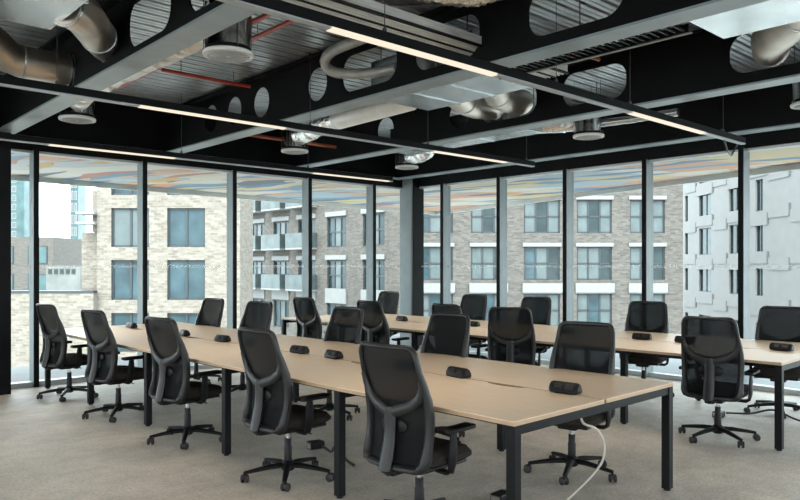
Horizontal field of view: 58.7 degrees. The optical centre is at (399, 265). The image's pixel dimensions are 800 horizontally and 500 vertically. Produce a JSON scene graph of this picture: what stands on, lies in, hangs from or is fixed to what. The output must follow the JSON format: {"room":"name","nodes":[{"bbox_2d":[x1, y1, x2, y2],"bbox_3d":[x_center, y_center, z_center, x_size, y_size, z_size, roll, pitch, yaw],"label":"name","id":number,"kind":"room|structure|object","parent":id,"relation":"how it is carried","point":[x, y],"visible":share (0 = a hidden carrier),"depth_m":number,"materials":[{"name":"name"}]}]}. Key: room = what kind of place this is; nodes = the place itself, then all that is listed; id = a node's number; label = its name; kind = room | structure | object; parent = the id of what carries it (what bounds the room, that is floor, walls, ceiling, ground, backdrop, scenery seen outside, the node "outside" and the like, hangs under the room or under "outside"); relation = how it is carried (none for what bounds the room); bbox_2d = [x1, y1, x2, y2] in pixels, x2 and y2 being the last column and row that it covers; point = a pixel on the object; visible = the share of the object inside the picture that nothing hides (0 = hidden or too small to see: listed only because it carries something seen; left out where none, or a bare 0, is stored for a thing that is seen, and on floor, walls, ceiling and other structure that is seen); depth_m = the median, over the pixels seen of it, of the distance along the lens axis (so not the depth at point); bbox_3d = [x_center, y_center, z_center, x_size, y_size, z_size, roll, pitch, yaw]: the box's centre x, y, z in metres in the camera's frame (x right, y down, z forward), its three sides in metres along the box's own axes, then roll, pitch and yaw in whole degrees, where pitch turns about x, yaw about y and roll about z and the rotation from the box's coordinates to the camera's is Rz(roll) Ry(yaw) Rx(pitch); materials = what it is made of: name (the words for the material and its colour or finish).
{"room":"open-plan office","nodes":[
{"label":"open-plan office","id":0,"kind":"room"},
{"bbox_2d":[11,101,401,187],"bbox_3d":[-5.439,-1.861,8.411,15.300,0.797,0.200,0,0,-42],"label":"wall","id":1,"kind":"structure","parent":0,"point":[115,124],"depth_m":10.08,"materials":[{"name":"black paint"}]},
{"bbox_2d":[11,149,31,388],"bbox_3d":[-5.200,0.032,8.609,1.400,2.997,0.130,0,0,-42],"label":"window","id":2,"kind":"structure","parent":1,"relation":"in","point":[23,384],"depth_m":8.95,"materials":[{"name":"metal"}]},
{"bbox_2d":[29,149,38,386],"bbox_3d":[-4.658,0.028,9.054,0.062,3.005,0.204,0,0,-42],"label":"trim","id":3,"kind":"structure","parent":1,"relation":"attached to","point":[34,156],"depth_m":8.98,"materials":[{"name":"grey metal"}]},
{"bbox_2d":[39,151,140,385],"bbox_3d":[-4.166,0.032,9.553,1.400,2.997,0.130,0,0,-42],"label":"window","id":4,"kind":"structure","parent":1,"relation":"in","point":[74,378],"depth_m":9.39,"materials":[{"name":"metal"}]},
{"bbox_2d":[137,160,146,367],"bbox_3d":[-3.624,0.028,9.997,0.062,3.005,0.204,0,0,-42],"label":"trim","id":5,"kind":"structure","parent":1,"relation":"attached to","point":[141,168],"depth_m":9.94,"materials":[{"name":"grey metal"}]},
{"bbox_2d":[147,162,230,369],"bbox_3d":[-3.131,0.032,10.496,1.400,2.997,0.130,0,0,-42],"label":"window","id":6,"kind":"structure","parent":1,"relation":"in","point":[201,366],"depth_m":10.52,"materials":[{"name":"metal"}]},
{"bbox_2d":[227,169,236,328],"bbox_3d":[-2.589,0.028,10.941,0.062,3.005,0.204,0,0,-42],"label":"trim","id":7,"kind":"structure","parent":1,"relation":"attached to","point":[231,177],"depth_m":10.88,"materials":[{"name":"grey metal"}]},
{"bbox_2d":[237,171,305,180],"bbox_3d":[-2.097,0.032,11.440,1.400,2.997,0.130,0,0,-42],"label":"window","id":8,"kind":"structure","parent":1,"relation":"in","point":[238,172],"depth_m":11.40,"materials":[{"name":"metal"}]},
{"bbox_2d":[302,177,311,297],"bbox_3d":[-1.555,0.028,11.884,0.062,3.005,0.204,0,0,-42],"label":"trim","id":9,"kind":"structure","parent":1,"relation":"attached to","point":[306,184],"depth_m":11.82,"materials":[{"name":"grey metal"}]},
{"bbox_2d":[312,179,370,186],"bbox_3d":[-1.063,0.032,12.383,1.400,2.997,0.130,0,0,-42],"label":"window","id":10,"kind":"structure","parent":1,"relation":"in","point":[313,180],"depth_m":12.35,"materials":[{"name":"metal"}]},
{"bbox_2d":[366,184,375,300],"bbox_3d":[-0.521,0.028,12.828,0.062,3.005,0.204,0,0,-42],"label":"trim","id":11,"kind":"structure","parent":1,"relation":"attached to","point":[371,190],"depth_m":12.77,"materials":[{"name":"grey metal"}]},
{"bbox_2d":[11,163,799,214],"bbox_3d":[-0.790,-1.700,4.692,23.159,0.540,20.023,0,0,-42],"label":"trim","id":12,"kind":"structure","parent":1,"relation":"attached to","point":[790,167],"depth_m":13.75,"materials":[{"name":"metal"}]},
{"bbox_2d":[0,334,799,499],"bbox_3d":[0.335,1.730,3.046,20.600,0.400,20.050,0,0,-42],"label":"floor","id":13,"kind":"structure","parent":0,"point":[48,451],"depth_m":5.74,"materials":[{"name":"carpet"}]},
{"bbox_2d":[0,125,10,394],"bbox_3d":[-5.115,-0.070,8.308,0.940,3.200,0.370,0,0,-42],"label":"pier","id":14,"kind":"object","parent":13,"relation":"on","point":[5,146],"visible":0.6,"depth_m":8.45,"materials":[{"name":"black paint"}]},
{"bbox_2d":[36,303,98,401],"bbox_3d":[-3.873,0.981,8.313,0.662,1.097,0.654,0,0,40],"label":"office chair","id":15,"kind":"object","parent":13,"relation":"on","point":[54,355],"visible":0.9,"depth_m":8.09,"materials":[{"name":"black fabric"}]},
{"bbox_2d":[81,309,143,422],"bbox_3d":[-2.881,0.981,7.255,0.662,1.097,0.654,0,0,40],"label":"office chair","id":16,"kind":"object","parent":13,"relation":"on","point":[102,367],"visible":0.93,"depth_m":7.03,"materials":[{"name":"black fabric"}]},
{"bbox_2d":[145,316,221,449],"bbox_3d":[-1.873,0.981,6.239,0.662,1.097,0.654,0,0,40],"label":"office chair","id":17,"kind":"object","parent":13,"relation":"on","point":[171,383],"visible":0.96,"depth_m":6.01,"materials":[{"name":"black plastic"}]},
{"bbox_2d":[190,298,223,383],"bbox_3d":[-2.646,0.981,9.265,0.662,1.097,0.654,0,0,40],"label":"office chair","id":18,"kind":"object","parent":13,"relation":"on","point":[210,313],"visible":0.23,"depth_m":9.47,"materials":[{"name":"black fabric"}]},
{"bbox_2d":[231,301,272,391],"bbox_3d":[-1.855,0.981,8.430,0.662,1.097,0.654,0,0,37],"label":"office chair","id":19,"kind":"object","parent":13,"relation":"on","point":[257,314],"visible":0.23,"depth_m":8.64,"materials":[{"name":"black plastic"}]},
{"bbox_2d":[237,327,333,491],"bbox_3d":[-0.821,0.981,5.148,0.654,1.097,0.662,0,0,-44],"label":"office chair","id":20,"kind":"object","parent":13,"relation":"on","point":[269,408],"visible":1,"depth_m":4.93,"materials":[{"name":"black plastic"}]},
{"bbox_2d":[293,297,324,339],"bbox_3d":[-1.165,0.981,10.065,0.662,1.097,0.654,0,0,44],"label":"office chair","id":21,"kind":"object","parent":13,"relation":"on","point":[308,320],"visible":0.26,"depth_m":9.83,"materials":[{"name":"black fabric"}]},
{"bbox_2d":[306,439,324,449],"bbox_3d":[-0.711,1.500,5.970,0.134,0.060,0.090,0,0,-37],"label":"box","id":22,"kind":"object","parent":13,"relation":"on","point":[313,444],"visible":0.92,"depth_m":5.94,"materials":[{"name":"black plastic"}]},
{"bbox_2d":[313,306,363,420],"bbox_3d":[-0.708,0.981,7.244,0.662,1.097,0.654,0,0,41],"label":"office chair","id":23,"kind":"object","parent":13,"relation":"on","point":[345,324],"visible":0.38,"depth_m":7.43,"materials":[{"name":"black fabric"}]},
{"bbox_2d":[45,322,673,499],"bbox_3d":[-1.288,1.163,6.869,1.780,0.735,7.271,0,0,-44],"label":"desk","id":24,"kind":"object","parent":13,"relation":"on","point":[517,398],"visible":0.75,"depth_m":4.85,"materials":[{"name":"laminate"}]},
{"bbox_2d":[289,345,309,353],"bbox_3d":[-0.916,0.760,6.481,0.200,0.070,0.087,0,0,40],"label":"module","id":25,"kind":"object","parent":24,"relation":"on","point":[298,349],"visible":1,"depth_m":6.43,"materials":[{"name":"black plastic"}]},
{"bbox_2d":[324,349,342,358],"bbox_3d":[-0.571,0.760,6.119,0.087,0.070,0.200,0,0,-38],"label":"module","id":26,"kind":"object","parent":24,"relation":"on","point":[332,354],"visible":1,"depth_m":6.07,"materials":[{"name":"black plastic"}]},
{"bbox_2d":[446,366,470,377],"bbox_3d":[0.418,0.760,5.086,0.087,0.070,0.200,0,0,-37],"label":"module","id":27,"kind":"object","parent":24,"relation":"on","point":[452,371],"visible":1,"depth_m":5.04,"materials":[{"name":"black plastic"}]},
{"bbox_2d":[549,380,581,394],"bbox_3d":[1.034,0.760,4.443,0.200,0.070,0.087,0,0,42],"label":"module","id":28,"kind":"object","parent":24,"relation":"on","point":[569,388],"visible":1,"depth_m":4.41,"materials":[{"name":"black plastic"}]},
{"bbox_2d":[565,418,605,499],"bbox_3d":[0.845,1.199,4.058,0.819,0.658,0.114,0,0,-31],"label":"power cable","id":29,"kind":"object","parent":24,"relation":"hanging from","point":[581,419],"visible":0.91,"depth_m":4.20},
{"bbox_2d":[357,300,409,344],"bbox_3d":[-0.210,0.981,9.109,0.654,1.097,0.662,0,0,-44],"label":"office chair","id":30,"kind":"object","parent":13,"relation":"on","point":[375,329],"visible":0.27,"depth_m":8.87,"materials":[{"name":"black fabric"}]},
{"bbox_2d":[377,291,398,336],"bbox_3d":[-0.348,0.981,11.835,0.662,1.097,0.654,0,0,42],"label":"office chair","id":31,"kind":"object","parent":13,"relation":"on","point":[389,300],"visible":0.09,"depth_m":12.02,"materials":[{"name":"fabric"}]},
{"bbox_2d":[400,178,423,348],"bbox_3d":[0.213,-0.340,13.307,0.290,3.740,0.365,0,0,-42],"label":"column","id":32,"kind":"structure","parent":13,"relation":"on","point":[411,196],"depth_m":13.18,"materials":[{"name":"grey paint"}]},
{"bbox_2d":[359,341,475,499],"bbox_3d":[0.102,0.981,4.196,0.662,1.097,0.654,0,0,45],"label":"office chair","id":33,"kind":"object","parent":13,"relation":"on","point":[400,438],"visible":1,"depth_m":3.97,"materials":[{"name":"black plastic"}]},
{"bbox_2d":[420,313,470,442],"bbox_3d":[0.285,0.981,6.214,0.662,1.097,0.654,0,0,42],"label":"office chair","id":34,"kind":"object","parent":13,"relation":"on","point":[446,333],"visible":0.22,"depth_m":6.43,"materials":[{"name":"black plastic"}]},
{"bbox_2d":[431,303,487,359],"bbox_3d":[0.711,0.981,8.338,0.654,1.097,0.662,0,0,-42],"label":"office chair","id":35,"kind":"object","parent":13,"relation":"on","point":[436,307],"visible":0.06,"depth_m":8.10,"materials":[{"name":"black plastic"}]},
{"bbox_2d":[460,294,487,345],"bbox_3d":[0.973,0.981,10.536,0.662,1.097,0.654,0,0,40],"label":"office chair","id":36,"kind":"object","parent":13,"relation":"on","point":[474,306],"visible":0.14,"depth_m":10.72,"materials":[{"name":"black fabric"}]},
{"bbox_2d":[490,489,505,499],"bbox_3d":[0.657,1.500,4.619,0.090,0.060,0.134,0,0,42],"label":"box","id":37,"kind":"object","parent":13,"relation":"on","point":[500,494],"visible":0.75,"depth_m":4.58,"materials":[{"name":"black plastic"}]},
{"bbox_2d":[485,307,544,365],"bbox_3d":[1.230,0.981,7.768,0.662,1.097,0.654,0,0,20],"label":"office chair","id":38,"kind":"object","parent":13,"relation":"on","point":[511,332],"visible":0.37,"depth_m":7.53,"materials":[{"name":"black plastic"}]},
{"bbox_2d":[520,296,551,352],"bbox_3d":[1.765,0.981,9.729,0.662,1.097,0.654,0,0,38],"label":"office chair","id":39,"kind":"object","parent":13,"relation":"on","point":[540,307],"visible":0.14,"depth_m":9.91,"materials":[{"name":"black fabric"}]},
{"bbox_2d":[281,314,799,450],"bbox_3d":[1.293,1.163,9.009,1.780,0.735,7.096,0,0,-44],"label":"desk","id":40,"kind":"object","parent":13,"relation":"on","point":[757,353],"visible":0.39,"depth_m":7.02,"materials":[{"name":"laminate"}]},
{"bbox_2d":[632,333,651,339],"bbox_3d":[2.609,0.760,7.667,0.200,0.070,0.087,0,0,41],"label":"module","id":41,"kind":"object","parent":40,"relation":"on","point":[637,336],"visible":1,"depth_m":7.63,"materials":[{"name":"black plastic"}]},
{"bbox_2d":[769,342,793,350],"bbox_3d":[3.582,0.760,6.674,0.087,0.070,0.200,0,0,-40],"label":"module","id":42,"kind":"object","parent":40,"relation":"on","point":[773,346],"visible":1,"depth_m":6.65,"materials":[{"name":"black plastic"}]},
{"bbox_2d":[523,321,616,484],"bbox_3d":[1.282,0.981,5.228,0.662,1.097,0.654,0,0,37],"label":"office chair","id":43,"kind":"object","parent":13,"relation":"on","point":[578,345],"visible":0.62,"depth_m":5.37,"materials":[{"name":"black fabric"}]},
{"bbox_2d":[619,301,674,396],"bbox_3d":[2.918,0.981,8.453,0.662,1.097,0.654,0,0,30],"label":"office chair","id":44,"kind":"object","parent":13,"relation":"on","point":[642,316],"visible":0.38,"depth_m":8.64,"materials":[{"name":"black fabric"}]},
{"bbox_2d":[678,316,760,447],"bbox_3d":[2.791,0.981,6.290,0.662,1.097,0.654,0,0,40],"label":"office chair","id":45,"kind":"object","parent":13,"relation":"on","point":[712,367],"visible":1,"depth_m":6.08,"materials":[{"name":"black fabric"}]},
{"bbox_2d":[726,409,799,421],"bbox_3d":[3.882,1.470,6.808,1.431,0.121,0.083,0,0,42],"label":"power cable","id":46,"kind":"object","parent":13,"relation":"on","point":[756,412],"visible":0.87,"depth_m":7.10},
{"bbox_2d":[744,306,799,418],"bbox_3d":[3.950,0.981,7.364,0.662,1.097,0.654,0,0,36],"label":"office chair","id":47,"kind":"object","parent":13,"relation":"on","point":[774,323],"visible":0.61,"depth_m":7.56,"materials":[{"name":"black fabric"}]},
{"bbox_2d":[0,0,799,137],"bbox_3d":[-0.183,-2.360,2.501,15.500,0.300,16.342,0,0,-42],"label":"ceiling","id":48,"kind":"structure","parent":0,"point":[293,42],"depth_m":7.43,"materials":[{"name":"grey metal"}]},
{"bbox_2d":[0,0,88,29],"bbox_3d":[-2.228,-1.941,3.801,1.342,0.538,2.220,0,0,-42],"label":"coil","id":49,"kind":"object","parent":48,"relation":"hanging from","point":[37,13],"visible":1,"depth_m":4.67,"materials":[{"name":"metal"}]},
{"bbox_2d":[53,0,117,61],"bbox_3d":[-2.395,-1.851,5.569,0.344,0.416,1.534,0,0,-11],"label":"duct","id":50,"kind":"object","parent":49,"relation":"attached to","point":[89,23],"visible":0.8,"depth_m":5.11,"materials":[{"name":"metal"}]},
{"bbox_2d":[70,6,202,109],"bbox_3d":[-2.427,-1.811,6.432,0.354,0.376,3.006,0,0,-44],"label":"flexible duct","id":51,"kind":"object","parent":50,"relation":"attached to","point":[85,103],"visible":0.21,"depth_m":6.18,"materials":[{"name":"metal"}]},
{"bbox_2d":[58,101,95,123],"bbox_3d":[-3.445,-1.877,7.591,0.370,0.666,0.370,0,0,-42],"label":"ceiling vent","id":52,"kind":"object","parent":48,"relation":"in","point":[69,115],"visible":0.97,"depth_m":7.50,"materials":[{"name":"white metal"}]},
{"bbox_2d":[61,118,92,123],"bbox_3d":[-3.445,-1.549,7.591,0.310,0.009,0.310,0,0,-42],"label":"grille","id":53,"kind":"object","parent":52,"relation":"attached to","point":[69,120],"depth_m":7.56,"materials":[{"name":"metal"}]},
{"bbox_2d":[0,0,257,133],"bbox_3d":[0.388,-1.890,2.898,0.210,0.600,15.760,0,0,-42],"label":"beam","id":54,"kind":"structure","parent":48,"relation":"attached to","point":[20,109],"depth_m":5.84,"materials":[{"name":"grey metal"}]},
{"bbox_2d":[0,27,75,85],"bbox_3d":[-3.429,-1.938,6.107,0.565,0.501,1.777,0,0,20],"label":"duct","id":55,"kind":"object","parent":54,"relation":"attached to","point":[18,60],"visible":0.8,"depth_m":6.41,"materials":[{"name":"metal"}]},
{"bbox_2d":[116,13,271,89],"bbox_3d":[-1.331,-2.139,6.163,0.044,0.142,5.900,0,0,-42],"label":"pipe","id":56,"kind":"object","parent":48,"relation":"hanging from","point":[263,16],"visible":0.11,"depth_m":6.05,"materials":[{"name":"metal"}]},
{"bbox_2d":[0,94,392,181],"bbox_3d":[-5.010,-1.788,7.125,13.200,0.844,0.056,0,0,-42],"label":"track light","id":57,"kind":"object","parent":48,"relation":"hanging from","point":[3,136],"visible":0.94,"depth_m":9.09,"materials":[{"name":"black paint"}]},
{"bbox_2d":[161,68,250,87],"bbox_3d":[-2.120,-2.130,7.852,1.050,0.160,0.040,0,0,-42],"label":"pipe","id":58,"kind":"object","parent":48,"relation":"hanging from","point":[162,69],"visible":0.97,"depth_m":7.82,"materials":[{"name":"metal"}]},
{"bbox_2d":[202,0,253,62],"bbox_3d":[-1.273,-1.877,5.268,0.370,0.666,0.370,0,0,-42],"label":"ceiling vent","id":59,"kind":"object","parent":48,"relation":"in","point":[233,44],"visible":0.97,"depth_m":5.16,"materials":[{"name":"silver metal"}]},
{"bbox_2d":[207,50,249,62],"bbox_3d":[-1.273,-1.549,5.268,0.310,0.009,0.310,0,0,-42],"label":"grille","id":60,"kind":"object","parent":59,"relation":"attached to","point":[224,56],"depth_m":5.24,"materials":[{"name":"silver metal"}]},
{"bbox_2d":[0,51,534,166],"bbox_3d":[-3.140,-1.788,5.297,13.500,0.844,0.056,0,0,-42],"label":"track light","id":61,"kind":"object","parent":48,"relation":"hanging from","point":[55,88],"visible":0.94,"depth_m":6.73,"materials":[{"name":"black paint"}]},
{"bbox_2d":[252,20,293,40],"bbox_3d":[-0.981,-2.130,6.076,0.040,0.160,1.500,0,0,-42],"label":"pipe","id":62,"kind":"object","parent":48,"relation":"hanging from","point":[287,22],"visible":0.39,"depth_m":6.22,"materials":[{"name":"metal"}]},
{"bbox_2d":[248,134,336,148],"bbox_3d":[-1.623,-1.978,9.970,1.800,0.464,0.048,0,0,-42],"label":"pipe","id":63,"kind":"object","parent":48,"relation":"hanging from","point":[256,135],"visible":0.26,"depth_m":9.90,"materials":[{"name":"metal"}]},
{"bbox_2d":[281,130,307,154],"bbox_3d":[-1.437,-1.877,9.707,0.370,0.666,0.370,0,0,-42],"label":"ceiling vent","id":64,"kind":"object","parent":48,"relation":"in","point":[288,146],"visible":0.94,"depth_m":9.57,"materials":[{"name":"metal"}]},
{"bbox_2d":[291,115,335,144],"bbox_3d":[-1.079,-1.774,9.101,0.325,0.301,1.164,0,0,-32],"label":"flexible duct","id":65,"kind":"object","parent":64,"relation":"attached to","point":[301,138],"visible":0.45,"depth_m":9.05,"materials":[{"name":"metal"}]},
{"bbox_2d":[320,38,396,79],"bbox_3d":[-0.360,-2.025,6.867,0.467,0.371,0.939,0,0,-42],"label":"insulated pipe","id":66,"kind":"object","parent":48,"relation":"hanging from","point":[346,44],"visible":0.81,"depth_m":6.93,"materials":[{"name":"metal"}]},
{"bbox_2d":[395,153,417,169],"bbox_3d":[0.108,-1.877,11.278,0.370,0.666,0.370,0,0,-42],"label":"ceiling vent","id":67,"kind":"object","parent":48,"relation":"in","point":[401,163],"visible":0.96,"depth_m":11.15,"materials":[{"name":"metal"}]},
{"bbox_2d":[404,152,434,163],"bbox_3d":[0.313,-1.736,10.811,0.327,0.309,0.870,0,0,-16],"label":"flexible duct","id":68,"kind":"object","parent":67,"relation":"attached to","point":[417,158],"visible":0.49,"depth_m":10.77,"materials":[{"name":"metal"}]},
{"bbox_2d":[373,0,503,6],"bbox_3d":[0.269,-2.061,5.408,1.468,0.172,0.292,0,0,11],"label":"flexible duct","id":69,"kind":"object","parent":48,"relation":"hanging from","point":[456,3],"visible":0.67,"depth_m":5.41,"materials":[{"name":"metal"}]},
{"bbox_2d":[371,15,528,110],"bbox_3d":[0.467,-1.941,6.923,0.832,0.538,1.360,0,0,-42],"label":"coil","id":70,"kind":"object","parent":48,"relation":"hanging from","point":[483,86],"visible":0.34,"depth_m":6.91,"materials":[{"name":"metal"}]},
{"bbox_2d":[330,101,416,128],"bbox_3d":[-0.267,-1.810,8.127,0.270,0.290,1.436,0,0,-42],"label":"pipe","id":71,"kind":"object","parent":70,"relation":"attached to","point":[379,110],"visible":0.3,"depth_m":8.11,"materials":[{"name":"white metal"}]},
{"bbox_2d":[449,98,502,119],"bbox_3d":[0.794,-1.851,8.027,0.363,0.356,1.242,0,0,31],"label":"duct","id":72,"kind":"object","parent":70,"relation":"attached to","point":[475,109],"visible":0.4,"depth_m":8.01,"materials":[{"name":"metal"}]},
{"bbox_2d":[483,89,533,113],"bbox_3d":[1.116,-1.851,7.664,0.372,0.356,1.296,0,0,25],"label":"duct","id":73,"kind":"object","parent":70,"relation":"attached to","point":[521,101],"visible":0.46,"depth_m":7.80,"materials":[{"name":"metal"}]},
{"bbox_2d":[160,0,769,152],"bbox_3d":[1.984,-1.890,4.354,0.210,0.600,15.760,0,0,-42],"label":"beam","id":74,"kind":"structure","parent":48,"relation":"attached to","point":[508,39],"depth_m":6.14,"materials":[{"name":"black metal"}]},
{"bbox_2d":[282,0,568,78],"bbox_3d":[-0.033,-1.822,5.452,3.900,0.096,0.478,0,0,-42],"label":"cable tray","id":75,"kind":"object","parent":74,"relation":"attached to","point":[370,13],"visible":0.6,"depth_m":5.29,"materials":[{"name":"grey metal"}]},
{"bbox_2d":[390,88,541,154],"bbox_3d":[0.808,-1.921,9.501,0.452,0.578,2.350,0,0,-42],"label":"duct","id":76,"kind":"object","parent":48,"relation":"hanging from","point":[458,121],"visible":0.22,"depth_m":9.17,"materials":[{"name":"metal"}]},
{"bbox_2d":[217,0,745,144],"bbox_3d":[-1.214,-1.788,3.386,13.770,0.844,0.056,0,0,-42],"label":"track light","id":77,"kind":"object","parent":48,"relation":"hanging from","point":[277,8],"visible":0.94,"depth_m":4.78,"materials":[{"name":"black paint"}]},
{"bbox_2d":[295,28,799,167],"bbox_3d":[3.594,-1.890,5.823,0.210,0.600,15.760,0,0,-42],"label":"beam","id":78,"kind":"structure","parent":48,"relation":"attached to","point":[696,65],"depth_m":7.22,"materials":[{"name":"black metal"}]},
{"bbox_2d":[573,80,603,139],"bbox_3d":[2.277,-1.877,8.588,0.370,0.666,0.370,0,0,-42],"label":"ceiling vent","id":79,"kind":"object","parent":48,"relation":"in","point":[587,129],"visible":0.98,"depth_m":8.44,"materials":[{"name":"silver metal"}]},
{"bbox_2d":[540,122,573,133],"bbox_3d":[1.830,-1.766,8.878,0.877,0.252,0.258,0,0,27],"label":"flexible duct","id":80,"kind":"object","parent":79,"relation":"attached to","point":[564,127],"visible":0.22,"depth_m":8.73,"materials":[{"name":"metal"}]},
{"bbox_2d":[575,135,601,139],"bbox_3d":[2.277,-1.549,8.588,0.310,0.009,0.310,0,0,-42],"label":"grille","id":81,"kind":"object","parent":79,"relation":"attached to","point":[579,137],"depth_m":8.55,"materials":[{"name":"metal"}]},
{"bbox_2d":[499,0,691,79],"bbox_3d":[1.353,-1.935,5.586,0.428,0.550,1.730,0,0,-42],"label":"tray","id":82,"kind":"object","parent":48,"relation":"hanging from","point":[676,31],"visible":0.33,"depth_m":5.48,"materials":[{"name":"black metal"}]},
{"bbox_2d":[394,83,799,179],"bbox_3d":[5.220,-1.890,7.306,0.200,0.600,15.760,0,0,-42],"label":"beam","id":83,"kind":"structure","parent":48,"relation":"attached to","point":[767,109],"depth_m":9.41,"materials":[{"name":"black metal"}]},
{"bbox_2d":[596,82,679,126],"bbox_3d":[2.736,-1.938,8.231,0.982,0.545,0.126,0,0,42],"label":"pipe","id":84,"kind":"object","parent":48,"relation":"hanging from","point":[674,112],"visible":0.55,"depth_m":8.28,"materials":[{"name":"metal"}]},
{"bbox_2d":[689,0,799,38],"bbox_3d":[3.106,-1.941,3.970,0.712,0.538,2.880,0,0,-42],"label":"coil","id":85,"kind":"object","parent":48,"relation":"hanging from","point":[772,13],"visible":0.55,"depth_m":4.83,"materials":[{"name":"metal"}]},
{"bbox_2d":[750,21,799,66],"bbox_3d":[2.990,-1.856,5.533,0.385,0.367,1.485,0,0,17],"label":"duct","id":86,"kind":"object","parent":85,"relation":"attached to","point":[770,47],"visible":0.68,"depth_m":5.55,"materials":[{"name":"metal"}]},
{"bbox_2d":[790,44,799,109],"bbox_3d":[3.990,-1.877,6.888,0.370,0.666,0.370,0,0,-42],"label":"ceiling vent","id":87,"kind":"object","parent":48,"relation":"in","point":[795,104],"visible":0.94,"depth_m":6.87,"materials":[{"name":"metal"}]},
{"bbox_2d":[11,146,799,210],"bbox_3d":[-0.795,-1.745,4.655,23.100,0.450,19.950,0,0,-42],"label":"soffit","id":88,"kind":"structure","parent":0,"point":[476,194],"depth_m":12.64,"materials":[{"name":"paint"}]},
{"bbox_2d":[418,127,799,186],"bbox_3d":[5.538,-1.861,7.610,0.200,0.797,15.780,0,0,-42],"label":"beam","id":89,"kind":"structure","parent":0,"point":[785,136],"depth_m":10.05,"materials":[{"name":"metal"}]},
{"bbox_2d":[440,183,450,303],"bbox_3d":[0.812,0.028,12.714,0.204,3.005,0.062,0,0,-42],"label":"trim","id":90,"kind":"structure","parent":89,"relation":"attached to","point":[445,191],"depth_m":12.67,"materials":[{"name":"grey metal"}]},
{"bbox_2d":[446,178,495,356],"bbox_3d":[1.275,0.032,12.261,0.130,2.997,1.294,0,0,-42],"label":"window","id":91,"kind":"structure","parent":89,"relation":"in","point":[492,179],"depth_m":12.20,"materials":[{"name":"metal"}]},
{"bbox_2d":[496,176,506,306],"bbox_3d":[1.684,0.028,11.758,0.204,3.005,0.062,0,0,-42],"label":"trim","id":92,"kind":"structure","parent":89,"relation":"attached to","point":[501,184],"depth_m":11.71,"materials":[{"name":"grey metal"}]},
{"bbox_2d":[503,170,562,364],"bbox_3d":[2.147,0.032,11.305,0.130,2.997,1.294,0,0,-42],"label":"window","id":93,"kind":"structure","parent":89,"relation":"in","point":[543,361],"depth_m":11.19,"materials":[{"name":"metal"}]},
{"bbox_2d":[563,168,573,320],"bbox_3d":[2.556,0.028,10.802,0.204,3.005,0.062,0,0,-42],"label":"trim","id":94,"kind":"structure","parent":89,"relation":"attached to","point":[568,177],"depth_m":10.76,"materials":[{"name":"grey metal"}]},
{"bbox_2d":[569,161,641,375],"bbox_3d":[3.019,0.032,10.349,0.130,2.997,1.294,0,0,-42],"label":"window","id":95,"kind":"structure","parent":89,"relation":"in","point":[617,370],"depth_m":10.18,"materials":[{"name":"metal"}]},
{"bbox_2d":[642,159,652,376],"bbox_3d":[3.428,0.028,9.846,0.204,3.005,0.062,0,0,-42],"label":"trim","id":96,"kind":"structure","parent":89,"relation":"attached to","point":[647,167],"depth_m":9.79,"materials":[{"name":"grey metal"}]},
{"bbox_2d":[649,150,737,380],"bbox_3d":[3.892,0.032,9.393,0.130,2.997,1.294,0,0,-42],"label":"window","id":97,"kind":"structure","parent":89,"relation":"in","point":[651,374],"depth_m":9.54,"materials":[{"name":"metal"}]},
{"bbox_2d":[738,147,749,383],"bbox_3d":[4.300,0.028,8.890,0.204,3.005,0.062,0,0,-42],"label":"trim","id":98,"kind":"structure","parent":89,"relation":"attached to","point":[743,155],"depth_m":8.84,"materials":[{"name":"grey metal"}]},
{"bbox_2d":[746,142,799,395],"bbox_3d":[4.763,0.032,8.437,0.130,2.997,1.294,0,0,-42],"label":"window","id":99,"kind":"structure","parent":89,"relation":"in","point":[792,391],"depth_m":8.63,"materials":[{"name":"metal"}]},
{"label":"outside","id":100,"kind":"structure","parent":0,"visible":0},
{"bbox_3d":[3.245,10.730,70.636,400.000,0.400,400.000,0,0,-42],"label":"ground","id":101,"kind":"structure","parent":100,"visible":0},
{"bbox_2d":[11,181,28,236],"bbox_3d":[-83.121,-4.651,152.457,7.595,30.361,5.080,0,0,0],"label":"glass tower","id":102,"kind":"structure","parent":101,"relation":"on","point":[19,189],"depth_m":150.01,"materials":[{"name":"teal glass"}]},
{"bbox_2d":[11,237,81,289],"bbox_3d":[-43.150,3.634,85.959,8.214,13.793,12.080,0,0,0],"label":"flats","id":103,"kind":"structure","parent":101,"relation":"on","point":[53,251],"depth_m":80.00,"materials":[{"name":"grey brick"}]},
{"bbox_2d":[46,266,81,289],"bbox_3d":[-33.178,5.265,73.959,3.347,10.530,8.080,0,0,0],"label":"building","id":104,"kind":"structure","parent":101,"relation":"on","point":[57,277],"depth_m":70.00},
{"bbox_2d":[70,185,85,238],"bbox_3d":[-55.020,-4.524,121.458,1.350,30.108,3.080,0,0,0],"label":"glass tower","id":105,"kind":"structure","parent":101,"relation":"on","point":[77,193],"depth_m":120.01,"materials":[{"name":"glass"}]},
{"bbox_2d":[11,187,252,366],"bbox_3d":[-13.370,-0.970,38.289,11.438,23.000,9.420,0,0,0],"label":"building","id":106,"kind":"structure","parent":101,"relation":"on","point":[187,234],"depth_m":34.00,"materials":[{"name":"beige brick"}]},
{"bbox_2d":[253,200,388,337],"bbox_3d":[-6.390,-0.970,54.671,4.500,23.000,20.314,0,0,-41],"label":"block","id":107,"kind":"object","parent":101,"relation":"on","point":[338,233],"visible":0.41,"depth_m":52.35,"materials":[{"name":"grey brick"}]},
{"bbox_2d":[389,184,682,333],"bbox_3d":[8.799,-0.970,50.399,19.021,23.000,9.200,0,0,0],"label":"apartment block","id":108,"kind":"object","parent":101,"relation":"on","point":[607,227],"visible":0.29,"depth_m":46.00,"materials":[{"name":"grey brick"}]},
{"bbox_2d":[683,170,799,339],"bbox_3d":[31.872,-0.470,52.225,14.050,22.000,22.011,0,0,-2],"label":"block","id":109,"kind":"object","parent":101,"relation":"on","point":[710,208],"visible":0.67,"depth_m":52.76,"materials":[{"name":"white concrete"}]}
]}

